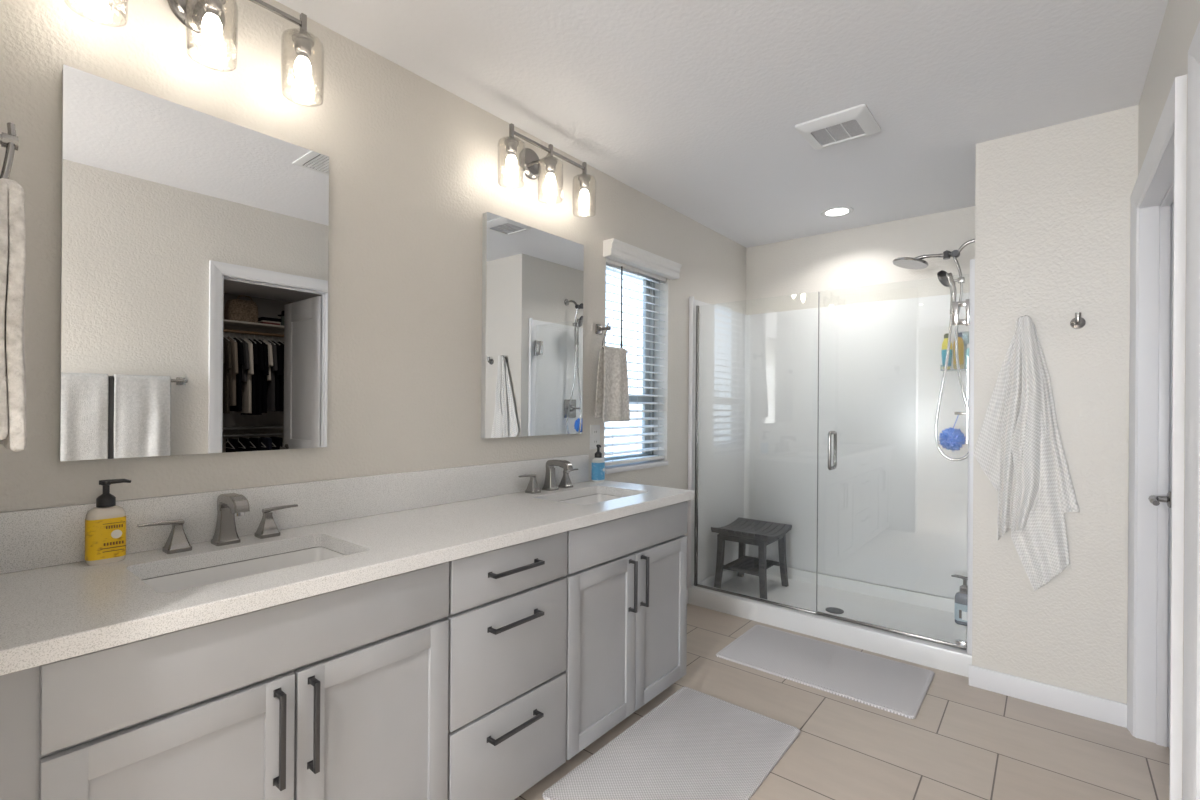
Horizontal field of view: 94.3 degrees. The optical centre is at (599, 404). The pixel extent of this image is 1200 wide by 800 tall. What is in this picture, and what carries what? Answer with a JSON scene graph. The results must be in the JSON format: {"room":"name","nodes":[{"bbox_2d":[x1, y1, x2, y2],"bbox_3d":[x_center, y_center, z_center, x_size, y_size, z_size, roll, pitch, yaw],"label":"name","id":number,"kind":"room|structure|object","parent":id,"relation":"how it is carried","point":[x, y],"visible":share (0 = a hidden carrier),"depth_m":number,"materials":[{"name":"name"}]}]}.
{"room":"bathroom","nodes":[
{"label":"bathroom","id":0,"kind":"room"},
{"bbox_2d":[0,0,745,587],"bbox_3d":[-1.461,0.024,1.315,0.160,2.571,8.400,0,0,39],"label":"wall","id":1,"kind":"structure","parent":0,"point":[413,172],"depth_m":1.96,"materials":[{"name":"white paint"}]},
{"bbox_2d":[60,64,328,460],"bbox_3d":[-1.108,-0.340,1.596,0.030,0.957,0.635,0,0,39],"label":"wall mirror","id":2,"kind":"object","parent":1,"relation":"attached to","point":[194,244],"visible":1,"depth_m":1.53,"materials":[{"name":"grey mirror"}]},
{"bbox_2d":[65,0,323,106],"bbox_3d":[-1.067,-1.057,1.512,0.192,0.266,0.578,0,0,39],"label":"vanity light","id":3,"kind":"object","parent":1,"relation":"attached to","point":[206,18],"visible":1,"depth_m":1.55,"materials":[{"name":"glass"}]},
{"bbox_2d":[202,0,225,14],"bbox_3d":[-1.036,-1.079,1.488,0.060,0.052,0.060,0,0,39],"label":"socket","id":4,"kind":"object","parent":3,"relation":"attached to","point":[215,7],"depth_m":1.48,"materials":[{"name":"silver metal"}]},
{"bbox_2d":[292,33,313,56],"bbox_3d":[-0.890,-1.078,1.668,0.060,0.052,0.060,0,0,39],"label":"socket","id":5,"kind":"object","parent":3,"relation":"attached to","point":[304,43],"depth_m":1.65,"materials":[{"name":"silver metal"}]},
{"bbox_2d":[0,454,588,573],"bbox_3d":[-0.760,0.322,2.037,0.020,0.140,2.202,0,0,39],"label":"backsplash","id":6,"kind":"structure","parent":1,"relation":"attached to","point":[51,536],"depth_m":1.72,"materials":[{"name":"stone"}]},
{"bbox_2d":[481,212,583,437],"bbox_3d":[-0.295,-0.335,2.597,0.030,0.957,0.626,0,0,39],"label":"wall mirror","id":7,"kind":"object","parent":1,"relation":"attached to","point":[532,358],"visible":1,"depth_m":2.54,"materials":[{"name":"grey mirror"}]},
{"bbox_2d":[497,123,595,217],"bbox_3d":[-0.252,-1.051,2.516,0.192,0.266,0.578,0,0,39],"label":"vanity light","id":8,"kind":"object","parent":1,"relation":"attached to","point":[529,161],"visible":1,"depth_m":2.49,"materials":[{"name":"glass"}]},
{"bbox_2d":[504,138,518,153],"bbox_3d":[-0.367,-1.075,2.311,0.060,0.052,0.060,0,0,39],"label":"socket","id":9,"kind":"object","parent":8,"relation":"attached to","point":[511,144],"depth_m":2.29,"materials":[{"name":"silver metal"}]},
{"bbox_2d":[544,158,556,171],"bbox_3d":[-0.221,-1.074,2.491,0.060,0.052,0.060,0,0,39],"label":"socket","id":10,"kind":"object","parent":8,"relation":"attached to","point":[550,163],"depth_m":2.47,"materials":[{"name":"silver metal"}]},
{"bbox_2d":[578,175,590,187],"bbox_3d":[-0.075,-1.073,2.671,0.060,0.052,0.060,0,0,39],"label":"socket","id":11,"kind":"object","parent":8,"relation":"attached to","point":[584,180],"depth_m":2.65,"materials":[{"name":"silver metal"}]},
{"bbox_2d":[590,425,599,448],"bbox_3d":[-0.026,0.171,2.951,0.008,0.128,0.080,0,0,39],"label":"wall outlet","id":12,"kind":"object","parent":1,"relation":"attached to","point":[594,429],"visible":0.89,"depth_m":2.94,"materials":[{"name":"white plastic"}]},
{"bbox_2d":[593,429,597,434],"bbox_3d":[-0.024,0.145,2.949,0.002,0.030,0.034,0,0,39],"label":"socket","id":13,"kind":"object","parent":12,"relation":"attached to","point":[595,431],"depth_m":2.95,"materials":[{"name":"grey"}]},
{"bbox_2d":[595,323,627,352],"bbox_3d":[0.063,-0.359,3.000,0.078,0.148,0.220,0,0,39],"label":"towel ring","id":14,"kind":"object","parent":1,"relation":"attached to","point":[598,328],"visible":0.85,"depth_m":2.95,"materials":[{"name":"silver metal"}]},
{"bbox_2d":[595,346,629,421],"bbox_3d":[0.071,-0.109,2.973,0.081,0.400,0.241,0,0,41],"label":"hand towel","id":15,"kind":"object","parent":14,"relation":"hanging from","point":[612,391],"visible":1,"depth_m":2.94,"materials":[{"name":"grey fabric"}]},
{"bbox_2d":[605,268,654,460],"bbox_3d":[0.133,-0.242,3.344,0.055,1.195,0.633,0,0,39],"label":"window","id":16,"kind":"structure","parent":1,"relation":"in","point":[647,360],"depth_m":3.52,"materials":[{"name":"grey plastic"}]},
{"bbox_2d":[603,238,681,465],"bbox_3d":[0.235,-0.272,3.269,0.136,1.223,0.700,0,0,39],"label":"window blind","id":17,"kind":"object","parent":16,"relation":"attached to","point":[623,257],"visible":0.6,"depth_m":3.26,"materials":[{"name":"white plastic"}]},
{"bbox_2d":[605,460,667,473],"bbox_3d":[0.189,0.365,3.294,0.112,0.026,0.631,0,0,39],"label":"trim","id":18,"kind":"structure","parent":1,"relation":"attached to","point":[653,463],"depth_m":3.25,"materials":[{"name":"white paint"}]},
{"bbox_2d":[275,0,1167,247],"bbox_3d":[-0.561,-1.305,0.592,2.414,0.100,8.400,0,0,39],"label":"ceiling","id":19,"kind":"structure","parent":0,"point":[695,107],"depth_m":2.13,"materials":[{"name":"white paint"}]},
{"bbox_2d":[821,206,853,217],"bbox_3d":[1.524,-1.237,3.577,0.196,0.007,0.196,0,0,39],"label":"recessed light","id":20,"kind":"object","parent":19,"relation":"in","point":[840,211],"visible":1,"depth_m":3.57,"materials":[{"name":"white plastic"}]},
{"bbox_2d":[795,104,880,148],"bbox_3d":[1.068,-1.229,2.495,0.295,0.028,0.280,0,0,39],"label":"exhaust fan","id":21,"kind":"object","parent":19,"relation":"attached to","point":[856,122],"visible":1,"depth_m":2.46,"materials":[{"name":"white plastic"}]},
{"bbox_2d":[811,120,864,144],"bbox_3d":[1.068,-1.226,2.495,0.195,0.006,0.180,0,0,39],"label":"grille","id":22,"kind":"object","parent":21,"relation":"attached to","point":[842,131],"depth_m":2.50,"materials":[{"name":"white plastic"}]},
{"bbox_2d":[514,604,1169,799],"bbox_3d":[0.672,1.375,-0.425,5.640,0.100,8.400,0,0,39],"label":"floor","id":23,"kind":"structure","parent":0,"point":[964,741],"depth_m":2.18,"materials":[{"name":"beige tile"}]},
{"bbox_2d":[0,562,448,799],"bbox_3d":[-0.930,0.872,1.369,0.596,0.882,0.955,0,0,39],"label":"base cabinet","id":24,"kind":"object","parent":23,"relation":"on","point":[341,694],"visible":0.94,"depth_m":1.20,"materials":[{"name":"paint"}]},
{"bbox_2d":[0,480,693,675],"bbox_3d":[-0.509,0.414,1.894,0.586,0.040,2.297,0,0,39],"label":"countertop","id":25,"kind":"structure","parent":24,"relation":"on","point":[50,614],"depth_m":1.36,"materials":[{"name":"stone"}]},
{"bbox_2d":[85,479,130,565],"bbox_3d":[-1.221,0.288,1.382,0.051,0.203,0.085,0,0,39],"label":"soap bottle","id":26,"kind":"object","parent":25,"relation":"on","point":[105,524],"visible":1,"depth_m":1.36,"materials":[{"name":"beige plastic"}]},
{"bbox_2d":[100,521,125,552],"bbox_3d":[-1.198,0.326,1.370,0.001,0.069,0.048,0,0,39],"label":"print","id":27,"kind":"object","parent":26,"relation":"attached to","point":[112,533],"depth_m":1.37,"materials":[{"name":"brown"}]},
{"bbox_2d":[137,519,191,553],"bbox_3d":[-1.146,0.348,1.464,0.054,0.084,0.110,0,0,39],"label":"valve","id":28,"kind":"object","parent":25,"relation":"on","point":[177,541],"visible":1,"depth_m":1.47,"materials":[{"name":"silver metal"}]},
{"bbox_2d":[211,493,249,545],"bbox_3d":[-1.019,0.319,1.542,0.157,0.143,0.058,0,0,39],"label":"faucet spout","id":29,"kind":"object","parent":25,"relation":"on","point":[229,504],"visible":1,"depth_m":1.55,"materials":[{"name":"silver metal"}]},
{"bbox_2d":[142,547,344,592],"bbox_3d":[-0.882,0.496,1.425,0.337,0.126,0.497,0,0,39],"label":"undermount sink","id":30,"kind":"object","parent":25,"relation":"in","point":[208,575],"visible":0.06,"depth_m":1.52,"materials":[{"name":"white ceramic"}]},
{"bbox_2d":[254,504,297,538],"bbox_3d":[-0.972,0.349,1.679,0.054,0.084,0.110,0,0,39],"label":"valve","id":31,"kind":"object","parent":25,"relation":"on","point":[267,528],"visible":1,"depth_m":1.65,"materials":[{"name":"silver metal"}]},
{"bbox_2d":[518,474,540,493],"bbox_3d":[-0.319,0.354,2.484,0.054,0.084,0.110,0,0,39],"label":"valve","id":32,"kind":"object","parent":25,"relation":"on","point":[532,488],"visible":1,"depth_m":2.49,"materials":[{"name":"silver metal"}]},
{"bbox_2d":[542,460,572,490],"bbox_3d":[-0.193,0.325,2.560,0.157,0.143,0.058,0,0,39],"label":"faucet spout","id":33,"kind":"object","parent":25,"relation":"on","point":[550,484],"visible":1,"depth_m":2.57,"materials":[{"name":"silver metal"}]},
{"bbox_2d":[558,469,577,487],"bbox_3d":[-0.146,0.355,2.696,0.054,0.084,0.110,0,0,39],"label":"valve","id":34,"kind":"object","parent":25,"relation":"on","point":[565,482],"visible":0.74,"depth_m":2.66,"materials":[{"name":"silver metal"}]},
{"bbox_2d":[558,494,622,504],"bbox_3d":[-0.035,0.502,2.469,0.337,0.126,0.497,0,0,39],"label":"undermount sink","id":35,"kind":"object","parent":25,"relation":"in","point":[595,498],"visible":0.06,"depth_m":2.68,"materials":[{"name":"white ceramic"}]},
{"bbox_2d":[591,444,604,481],"bbox_3d":[-0.004,0.302,2.876,0.067,0.192,0.069,0,0,39],"label":"soap bottle","id":36,"kind":"object","parent":25,"relation":"on","point":[598,463],"visible":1,"depth_m":2.86,"materials":[{"name":"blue plastic"}]},
{"bbox_2d":[446,532,566,799],"bbox_3d":[-0.473,0.876,1.932,0.596,0.882,0.493,0,0,39],"label":"base cabinet","id":37,"kind":"object","parent":23,"relation":"on","point":[507,618],"visible":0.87,"depth_m":1.74,"materials":[{"name":"paint"}]},
{"bbox_2d":[563,501,687,759],"bbox_3d":[-0.055,0.879,2.447,0.596,0.882,0.833,0,0,39],"label":"base cabinet","id":38,"kind":"object","parent":23,"relation":"on","point":[626,576],"visible":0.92,"depth_m":2.22,"materials":[{"name":"paint"}]},
{"bbox_2d":[542,687,800,799],"bbox_3d":[0.308,1.316,2.062,0.550,0.010,0.942,0,0,39],"label":"bath mat","id":39,"kind":"object","parent":23,"relation":"on","point":[694,744],"visible":1,"depth_m":2.07,"materials":[{"name":"white fabric"}]},
{"bbox_2d":[716,624,934,718],"bbox_3d":[1.132,1.322,2.842,0.930,0.010,0.533,0,0,39],"label":"bath mat","id":40,"kind":"object","parent":23,"relation":"on","point":[892,686],"visible":1,"depth_m":2.78,"materials":[{"name":"white fabric"}]},
{"bbox_2d":[687,565,971,676],"bbox_3d":[1.479,1.275,3.555,1.592,0.110,0.890,0,0,39],"label":"shower tray","id":41,"kind":"object","parent":23,"relation":"on","point":[928,615],"visible":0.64,"depth_m":3.46,"materials":[{"name":"white plastic"}]},
{"bbox_2d":[711,517,791,599],"bbox_3d":[1.073,1.075,3.934,0.409,0.434,0.446,0,0,39],"label":"stool","id":42,"kind":"object","parent":41,"relation":"on","point":[759,533],"visible":1,"depth_m":3.88,"materials":[{"name":"grey wood"}]},
{"bbox_2d":[723,555,779,575],"bbox_3d":[1.072,1.135,3.934,0.285,0.030,0.338,0,0,39],"label":"shelf","id":43,"kind":"object","parent":42,"relation":"attached to","point":[744,564],"depth_m":3.89,"materials":[{"name":"grey wood"}]},
{"bbox_2d":[694,306,816,614],"bbox_3d":[0.953,0.277,3.483,0.799,1.876,0.022,0,0,39],"label":"glass panel","id":44,"kind":"object","parent":41,"relation":"on","point":[697,307],"visible":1,"depth_m":3.72,"materials":[{"name":"glass"}]},
{"bbox_2d":[687,259,974,654],"bbox_3d":[1.487,0.252,3.555,1.594,1.933,0.893,0,0,39],"label":"shower surround","id":45,"kind":"object","parent":41,"relation":"on","point":[893,511],"visible":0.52,"depth_m":3.88,"materials":[{"name":"plastic"}]},
{"bbox_2d":[816,292,969,649],"bbox_3d":[1.550,0.282,2.998,0.738,1.872,0.122,0,0,39],"label":"shower door","id":46,"kind":"structure","parent":45,"relation":"attached to","point":[960,644],"depth_m":3.04,"materials":[{"name":"clear glass"}]},
{"bbox_2d":[940,331,968,371],"bbox_3d":[2.215,-0.332,3.429,0.180,0.245,0.152,0,0,39],"label":"shower caddy","id":47,"kind":"object","parent":45,"relation":"hanging from","point":[941,366],"visible":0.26,"depth_m":3.41,"materials":[{"name":"silver plastic"}]},
{"bbox_2d":[941,333,951,368],"bbox_3d":[2.155,-0.330,3.456,0.059,0.226,0.059,0,0,39],"label":"shampoo bottle","id":48,"kind":"object","parent":47,"relation":"in","point":[945,342],"visible":0.73,"depth_m":3.44,"materials":[{"name":"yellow plastic"}]},
{"bbox_2d":[940,364,968,371],"bbox_3d":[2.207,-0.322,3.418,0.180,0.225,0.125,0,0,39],"label":"tray","id":49,"kind":"object","parent":47,"relation":"on","point":[941,367],"depth_m":3.41,"materials":[{"name":"clear plastic"}]},
{"bbox_2d":[953,333,963,368],"bbox_3d":[2.208,-0.329,3.426,0.056,0.225,0.056,0,0,39],"label":"shampoo bottle","id":50,"kind":"object","parent":47,"relation":"in","point":[960,340],"visible":0.62,"depth_m":3.40,"materials":[{"name":"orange plastic"}]},
{"bbox_2d":[965,344,968,368],"bbox_3d":[2.251,-0.293,3.391,0.044,0.155,0.044,0,0,39],"label":"shampoo bottle","id":51,"kind":"object","parent":47,"relation":"in","point":[966,351],"visible":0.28,"depth_m":3.38,"materials":[{"name":"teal plastic"}]},
{"bbox_2d":[954,412,967,414],"bbox_3d":[2.085,0.052,3.150,0.132,0.165,0.160,0,0,39],"label":"shower valve","id":52,"kind":"object","parent":45,"relation":"attached to","point":[955,413],"visible":0.14,"depth_m":3.16,"materials":[{"name":"silver metal"}]},
{"bbox_2d":[951,575,967,625],"bbox_3d":[2.155,1.159,3.304,0.121,0.281,0.073,0,0,39],"label":"wash bottle","id":53,"kind":"object","parent":41,"relation":"on","point":[961,596],"visible":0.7,"depth_m":3.29,"materials":[{"name":"blue"}]},
{"bbox_2d":[746,206,974,598],"bbox_3d":[2.078,0.049,3.743,2.274,2.571,0.140,0,0,39],"label":"wall","id":54,"kind":"structure","parent":0,"point":[854,265],"depth_m":3.87,"materials":[{"name":"white paint"}]},
{"bbox_2d":[972,105,1138,703],"bbox_3d":[2.299,0.051,2.845,0.558,2.571,0.975,0,0,39],"label":"wall partition","id":55,"kind":"structure","parent":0,"point":[1053,203],"depth_m":2.43,"materials":[{"name":"white paint"}]},
{"bbox_2d":[893,239,974,460],"bbox_3d":[1.944,-0.313,3.214,0.464,1.256,0.191,0,0,39],"label":"shower","id":56,"kind":"object","parent":55,"relation":"attached to","point":[946,279],"visible":0.84,"depth_m":3.15,"materials":[{"name":"silver metal"}]},
{"bbox_2d":[939,411,966,450],"bbox_3d":[2.024,0.155,3.196,0.141,0.234,0.137,0,0,-29],"label":"loofah","id":57,"kind":"object","parent":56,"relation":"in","point":[952,439],"visible":1,"depth_m":3.16,"materials":[{"name":"blue plastic"}]},
{"bbox_2d":[969,664,1126,727],"bbox_3d":[1.967,1.286,2.472,0.550,0.097,0.013,0,0,39],"label":"baseboard","id":58,"kind":"structure","parent":55,"relation":"attached to","point":[1082,704],"depth_m":2.45,"materials":[{"name":"white paint"}]},
{"bbox_2d":[1070,312,1085,328],"bbox_3d":[2.053,-0.360,2.390,0.052,0.066,0.046,0,0,39],"label":"robe hook","id":59,"kind":"object","parent":55,"relation":"attached to","point":[1078,322],"visible":1,"depth_m":2.39,"materials":[{"name":"silver metal"}]},
{"bbox_3d":[1.914,-0.363,2.503,0.052,0.066,0.046,0,0,39],"label":"robe hook","id":60,"kind":"object","parent":55,"relation":"attached to","visible":0},
{"bbox_2d":[973,315,1078,590],"bbox_3d":[1.893,0.216,2.485,0.380,1.224,0.067,0,0,37],"label":"waffle towel","id":61,"kind":"object","parent":60,"relation":"hanging from","point":[1019,449],"visible":1,"depth_m":2.47,"materials":[{"name":"fabric"}]},
{"bbox_2d":[1138,0,1199,790],"bbox_3d":[0.271,0.036,-0.191,0.120,2.571,8.246,0,0,39],"label":"wall","id":62,"kind":"structure","parent":0,"point":[1181,19],"depth_m":1.72,"materials":[{"name":"white paint"}]},
{"bbox_2d":[1127,74,1186,799],"bbox_3d":[1.907,0.235,1.841,0.144,2.197,1.069,0,0,39],"label":"trim","id":63,"kind":"structure","parent":62,"relation":"attached to","point":[1161,180],"depth_m":2.18,"materials":[{"name":"white paint"}]},
{"bbox_2d":[1148,203,1172,748],"bbox_3d":[1.925,0.270,1.827,0.109,2.111,0.913,0,0,39],"label":"door","id":64,"kind":"structure","parent":62,"relation":"in","point":[1153,499],"depth_m":2.15,"materials":[{"name":"white paint"}]},
{"bbox_2d":[1182,21,1199,799],"bbox_3d":[1.207,0.240,0.980,0.144,2.177,0.798,0,0,39],"label":"trim","id":65,"kind":"structure","parent":62,"relation":"attached to","point":[1191,653],"depth_m":1.30,"materials":[{"name":"white paint"}]},
{"bbox_3d":[-1.197,0.026,0.894,0.780,2.571,0.120,0,0,39],"label":"wall","id":66,"kind":"structure","parent":0,"visible":0},
{"bbox_2d":[0,122,18,178],"bbox_3d":[-1.009,-0.375,0.887,0.208,0.148,0.102,0,0,39],"label":"towel ring","id":67,"kind":"object","parent":66,"relation":"attached to","point":[10,141],"visible":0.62,"depth_m":0.87,"materials":[{"name":"silver metal"}]},
{"bbox_2d":[0,178,26,451],"bbox_3d":[-0.941,-0.133,0.875,0.226,0.404,0.042,0,0,39],"label":"hand towel","id":68,"kind":"object","parent":67,"relation":"hanging from","point":[13,423],"visible":1,"depth_m":0.82,"materials":[{"name":"white fabric"}]},
{"label":"outside","id":69,"kind":"structure","parent":0,"visible":0},
{"bbox_3d":[-4.448,1.488,8.755,13.840,0.200,20.000,0,0,39],"label":"ground","id":70,"kind":"structure","parent":69,"visible":0},
{"bbox_2d":[605,385,641,456],"bbox_3d":[-1.982,0.596,5.470,0.200,1.820,12.000,0,0,39],"label":"wall","id":71,"kind":"structure","parent":70,"relation":"on","point":[631,390],"depth_m":8.29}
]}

